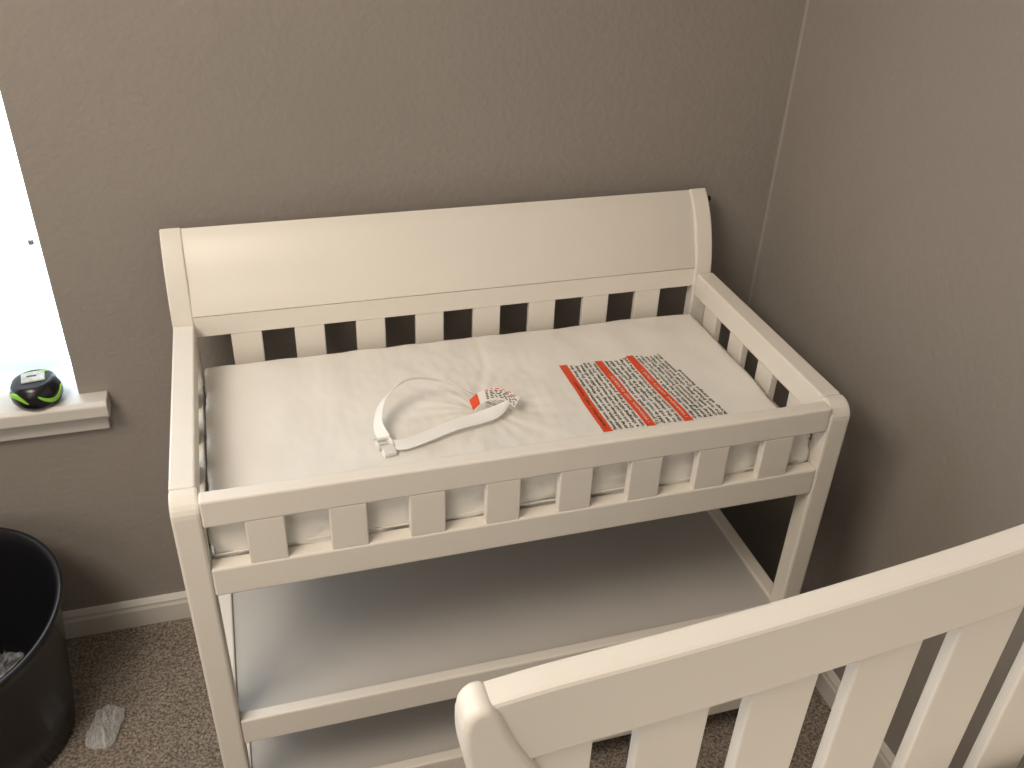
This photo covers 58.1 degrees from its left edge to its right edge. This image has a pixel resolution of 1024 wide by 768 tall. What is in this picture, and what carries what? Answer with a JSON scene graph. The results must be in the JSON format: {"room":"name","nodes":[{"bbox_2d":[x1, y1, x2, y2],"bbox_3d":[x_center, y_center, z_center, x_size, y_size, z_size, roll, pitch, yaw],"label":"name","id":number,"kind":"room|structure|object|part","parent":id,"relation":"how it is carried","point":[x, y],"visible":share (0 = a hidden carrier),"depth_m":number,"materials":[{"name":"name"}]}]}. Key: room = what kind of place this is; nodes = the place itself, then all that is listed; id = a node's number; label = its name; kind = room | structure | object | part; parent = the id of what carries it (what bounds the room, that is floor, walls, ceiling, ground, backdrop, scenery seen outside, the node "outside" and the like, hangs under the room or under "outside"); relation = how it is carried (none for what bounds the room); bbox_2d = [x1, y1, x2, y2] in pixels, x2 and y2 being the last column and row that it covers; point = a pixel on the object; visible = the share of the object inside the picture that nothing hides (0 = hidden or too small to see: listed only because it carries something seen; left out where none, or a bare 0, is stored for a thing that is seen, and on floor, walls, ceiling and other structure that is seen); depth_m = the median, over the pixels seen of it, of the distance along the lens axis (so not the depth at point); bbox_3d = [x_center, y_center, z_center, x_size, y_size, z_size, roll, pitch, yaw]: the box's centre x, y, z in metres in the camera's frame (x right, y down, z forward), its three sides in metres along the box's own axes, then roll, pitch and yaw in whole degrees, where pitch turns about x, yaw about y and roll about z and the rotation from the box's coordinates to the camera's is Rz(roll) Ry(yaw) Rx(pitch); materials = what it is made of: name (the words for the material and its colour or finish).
{"room":"children's room","nodes":[
{"label":"children's room","id":0,"kind":"room"},
{"bbox_2d":[0,0,805,611],"bbox_3d":[-0.952,-0.511,1.326,3.248,2.490,0.130,-7,34,-15],"label":"wall","id":1,"kind":"structure","parent":0,"point":[129,121],"depth_m":1.58,"materials":[{"name":"paint"}]},
{"bbox_2d":[0,93,72,371],"bbox_3d":[-1.240,-0.597,1.219,0.961,1.470,0.040,-7,34,-15],"label":"window","id":2,"kind":"structure","parent":1,"relation":"in","point":[5,133],"depth_m":1.57,"materials":[{"name":"white plastic"}]},
{"bbox_2d":[0,138,62,383],"bbox_3d":[-1.218,-0.565,1.159,0.936,1.458,0.061,-7,34,-15],"label":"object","id":3,"kind":"structure","parent":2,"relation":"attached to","point":[27,342],"depth_m":1.59,"materials":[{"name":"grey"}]},
{"bbox_2d":[0,417,109,441],"bbox_3d":[-1.232,0.125,1.555,1.031,0.038,0.014,-7,34,-15],"label":"trim","id":4,"kind":"structure","parent":1,"relation":"attached to","point":[98,423],"depth_m":1.66,"materials":[{"name":"paint"}]},
{"bbox_2d":[0,371,110,429],"bbox_3d":[-1.248,0.073,1.568,1.059,0.035,0.150,-7,34,-15],"label":"windowsill","id":5,"kind":"structure","parent":1,"relation":"attached to","point":[72,406],"depth_m":1.63,"materials":[{"name":"paint"}]},
{"bbox_2d":[9,369,63,410],"bbox_3d":[-0.834,0.007,1.618,0.086,0.051,0.086,-7,34,-15],"label":"tape measure","id":6,"kind":"object","parent":5,"relation":"on","point":[38,389],"visible":1,"depth_m":1.59,"materials":[{"name":"black plastic"}]},
{"bbox_2d":[62,591,190,638],"bbox_3d":[-0.972,0.505,1.894,3.048,0.065,0.014,-7,34,-15],"label":"baseboard","id":7,"kind":"structure","parent":1,"relation":"attached to","point":[171,606],"depth_m":1.93,"materials":[{"name":"paint"}]},
{"bbox_2d":[747,0,809,306],"bbox_3d":[0.529,-0.714,1.626,0.004,2.367,0.004,-7,34,-15],"label":"trim","id":8,"kind":"structure","parent":1,"relation":"attached to","point":[807,1],"depth_m":1.79,"materials":[{"name":"grey paint"}]},
{"bbox_2d":[47,617,830,767],"bbox_3d":[-0.531,1.387,0.653,3.048,0.050,3.182,-7,34,-15],"label":"floor","id":9,"kind":"structure","parent":0,"point":[154,672],"depth_m":1.78,"materials":[{"name":"carpet"}]},
{"bbox_2d":[0,527,75,767],"bbox_3d":[-0.964,0.510,1.623,0.382,0.350,0.382,-7,34,-15],"label":"trash can","id":10,"kind":"object","parent":9,"relation":"on","point":[38,712],"visible":1,"depth_m":1.64,"materials":[{"name":"black plastic"}]},
{"bbox_2d":[85,704,124,749],"bbox_3d":[-0.764,0.632,1.727,0.057,0.045,0.092,1,33,-3],"label":"plastic wrapper","id":11,"kind":"object","parent":9,"relation":"on","point":[105,712],"visible":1,"depth_m":1.72,"materials":[{"name":"white"}]},
{"bbox_2d":[159,188,849,767],"bbox_3d":[-0.039,0.204,1.652,0.992,0.898,0.556,-7,34,-15],"label":"table","id":12,"kind":"object","parent":9,"relation":"on","point":[356,648],"visible":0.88,"depth_m":1.55,"materials":[{"name":"white paint"}]},
{"bbox_3d":[-0.564,0.140,1.718,0.034,0.898,0.089,-7,34,-15],"label":"leg","id":13,"kind":"part","parent":12,"relation":"part of","materials":[{"name":"white paint"}]},
{"bbox_3d":[-0.480,0.037,1.355,0.033,0.045,0.432,-7,34,-15],"label":"rail","id":14,"kind":"part","parent":12,"relation":"part of","materials":[{"name":"white paint"}]},
{"bbox_3d":[-0.484,0.136,1.419,0.029,0.050,0.432,-7,34,-15],"label":"rail","id":15,"kind":"part","parent":12,"relation":"part of","materials":[{"name":"white paint"}]},
{"bbox_3d":[-0.426,0.459,1.360,0.036,0.757,0.034,-7,34,-15],"label":"leg","id":16,"kind":"part","parent":12,"relation":"part of","materials":[{"name":"white paint"}]},
{"bbox_3d":[-0.492,0.399,1.588,0.025,0.050,0.432,-7,34,-15],"label":"shelf rail","id":17,"kind":"part","parent":12,"relation":"part of","materials":[{"name":"white paint"}]},
{"bbox_3d":[-0.499,0.571,1.698,0.025,0.050,0.432,-7,34,-15],"label":"shelf rail","id":18,"kind":"part","parent":12,"relation":"part of","materials":[{"name":"white paint"}]},
{"bbox_2d":[250,698,459,767],"bbox_3d":[-0.047,0.507,1.807,0.913,0.016,0.445,-7,34,-15],"label":"shelf","id":19,"kind":"object","parent":12,"relation":"attached to","point":[427,732],"depth_m":1.60,"materials":[{"name":"white wood"}]},
{"bbox_3d":[-0.098,-0.239,1.634,0.914,0.133,0.080,-7,34,-15],"label":"panel","id":20,"kind":"part","parent":12,"relation":"part of","materials":[{"name":"white paint"}]},
{"bbox_3d":[-0.092,-0.153,1.652,0.914,0.036,0.016,-7,34,-15],"label":"rail","id":21,"kind":"part","parent":12,"relation":"part of","materials":[{"name":"white paint"}]},
{"bbox_3d":[0.025,0.467,1.517,0.908,0.052,0.019,-7,34,-15],"label":"shelf rail","id":22,"kind":"part","parent":12,"relation":"part of","materials":[{"name":"white paint"}]},
{"bbox_2d":[232,511,769,712],"bbox_3d":[-0.040,0.335,1.697,0.913,0.016,0.445,-7,34,-15],"label":"shelf","id":23,"kind":"object","parent":12,"relation":"attached to","point":[325,639],"depth_m":1.60,"materials":[{"name":"white wood"}]},
{"bbox_2d":[205,314,810,558],"bbox_3d":[-0.026,0.039,1.502,0.904,0.143,0.432,-7,34,-15],"label":"changing pad","id":24,"kind":"object","parent":12,"relation":"on","point":[287,418],"visible":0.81,"depth_m":1.48,"materials":[{"name":"plastic"}]},
{"bbox_3d":[0.036,0.204,1.348,0.908,0.048,0.023,-7,34,-15],"label":"rail","id":25,"kind":"part","parent":12,"relation":"part of","materials":[{"name":"white paint"}]},
{"bbox_3d":[0.041,0.105,1.285,0.908,0.043,0.023,-7,34,-15],"label":"rail","id":26,"kind":"part","parent":12,"relation":"part of","materials":[{"name":"white paint"}]},
{"bbox_3d":[0.018,0.639,1.627,0.908,0.052,0.019,-7,34,-15],"label":"shelf rail","id":27,"kind":"part","parent":12,"relation":"part of","materials":[{"name":"white paint"}]},
{"bbox_3d":[0.342,0.024,1.958,0.034,0.898,0.089,-7,34,-15],"label":"leg","id":28,"kind":"part","parent":12,"relation":"part of","materials":[{"name":"white paint"}]},
{"bbox_3d":[0.408,0.284,1.826,0.025,0.050,0.432,-7,34,-15],"label":"shelf rail","id":29,"kind":"part","parent":12,"relation":"part of","materials":[{"name":"white paint"}]},
{"bbox_3d":[0.423,0.020,1.659,0.029,0.050,0.432,-7,34,-15],"label":"rail","id":30,"kind":"part","parent":12,"relation":"part of","materials":[{"name":"white paint"}]},
{"bbox_3d":[0.427,-0.079,1.596,0.033,0.045,0.432,-7,34,-15],"label":"rail","id":31,"kind":"part","parent":12,"relation":"part of","materials":[{"name":"white paint"}]},
{"bbox_3d":[0.480,0.343,1.600,0.036,0.757,0.034,-7,34,-15],"label":"leg","id":32,"kind":"part","parent":12,"relation":"part of","materials":[{"name":"white paint"}]},
{"bbox_2d":[455,524,1023,767],"bbox_3d":[0.562,0.854,0.417,0.880,1.178,1.403,-7,34,-15],"label":"crib","id":33,"kind":"object","parent":9,"relation":"on","point":[662,688],"visible":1,"depth_m":0.73,"materials":[{"name":"paint"}]},
{"bbox_3d":[-0.014,0.627,0.922,0.086,0.976,0.031,-7,34,-15],"label":"post","id":34,"kind":"part","parent":33,"relation":"part of","materials":[{"name":"paint"}]},
{"bbox_2d":[719,0,1023,767],"bbox_3d":[1.022,0.167,0.396,0.100,2.490,3.182,-7,34,-15],"label":"wall","id":35,"kind":"structure","parent":0,"point":[891,258],"depth_m":1.50,"materials":[{"name":"paint"}]},
{"bbox_2d":[815,669,894,767],"bbox_3d":[0.928,1.156,1.002,0.014,0.065,3.168,-7,34,-15],"label":"baseboard","id":36,"kind":"structure","parent":35,"relation":"attached to","point":[827,684],"depth_m":1.82,"materials":[{"name":"paint"}]}
]}

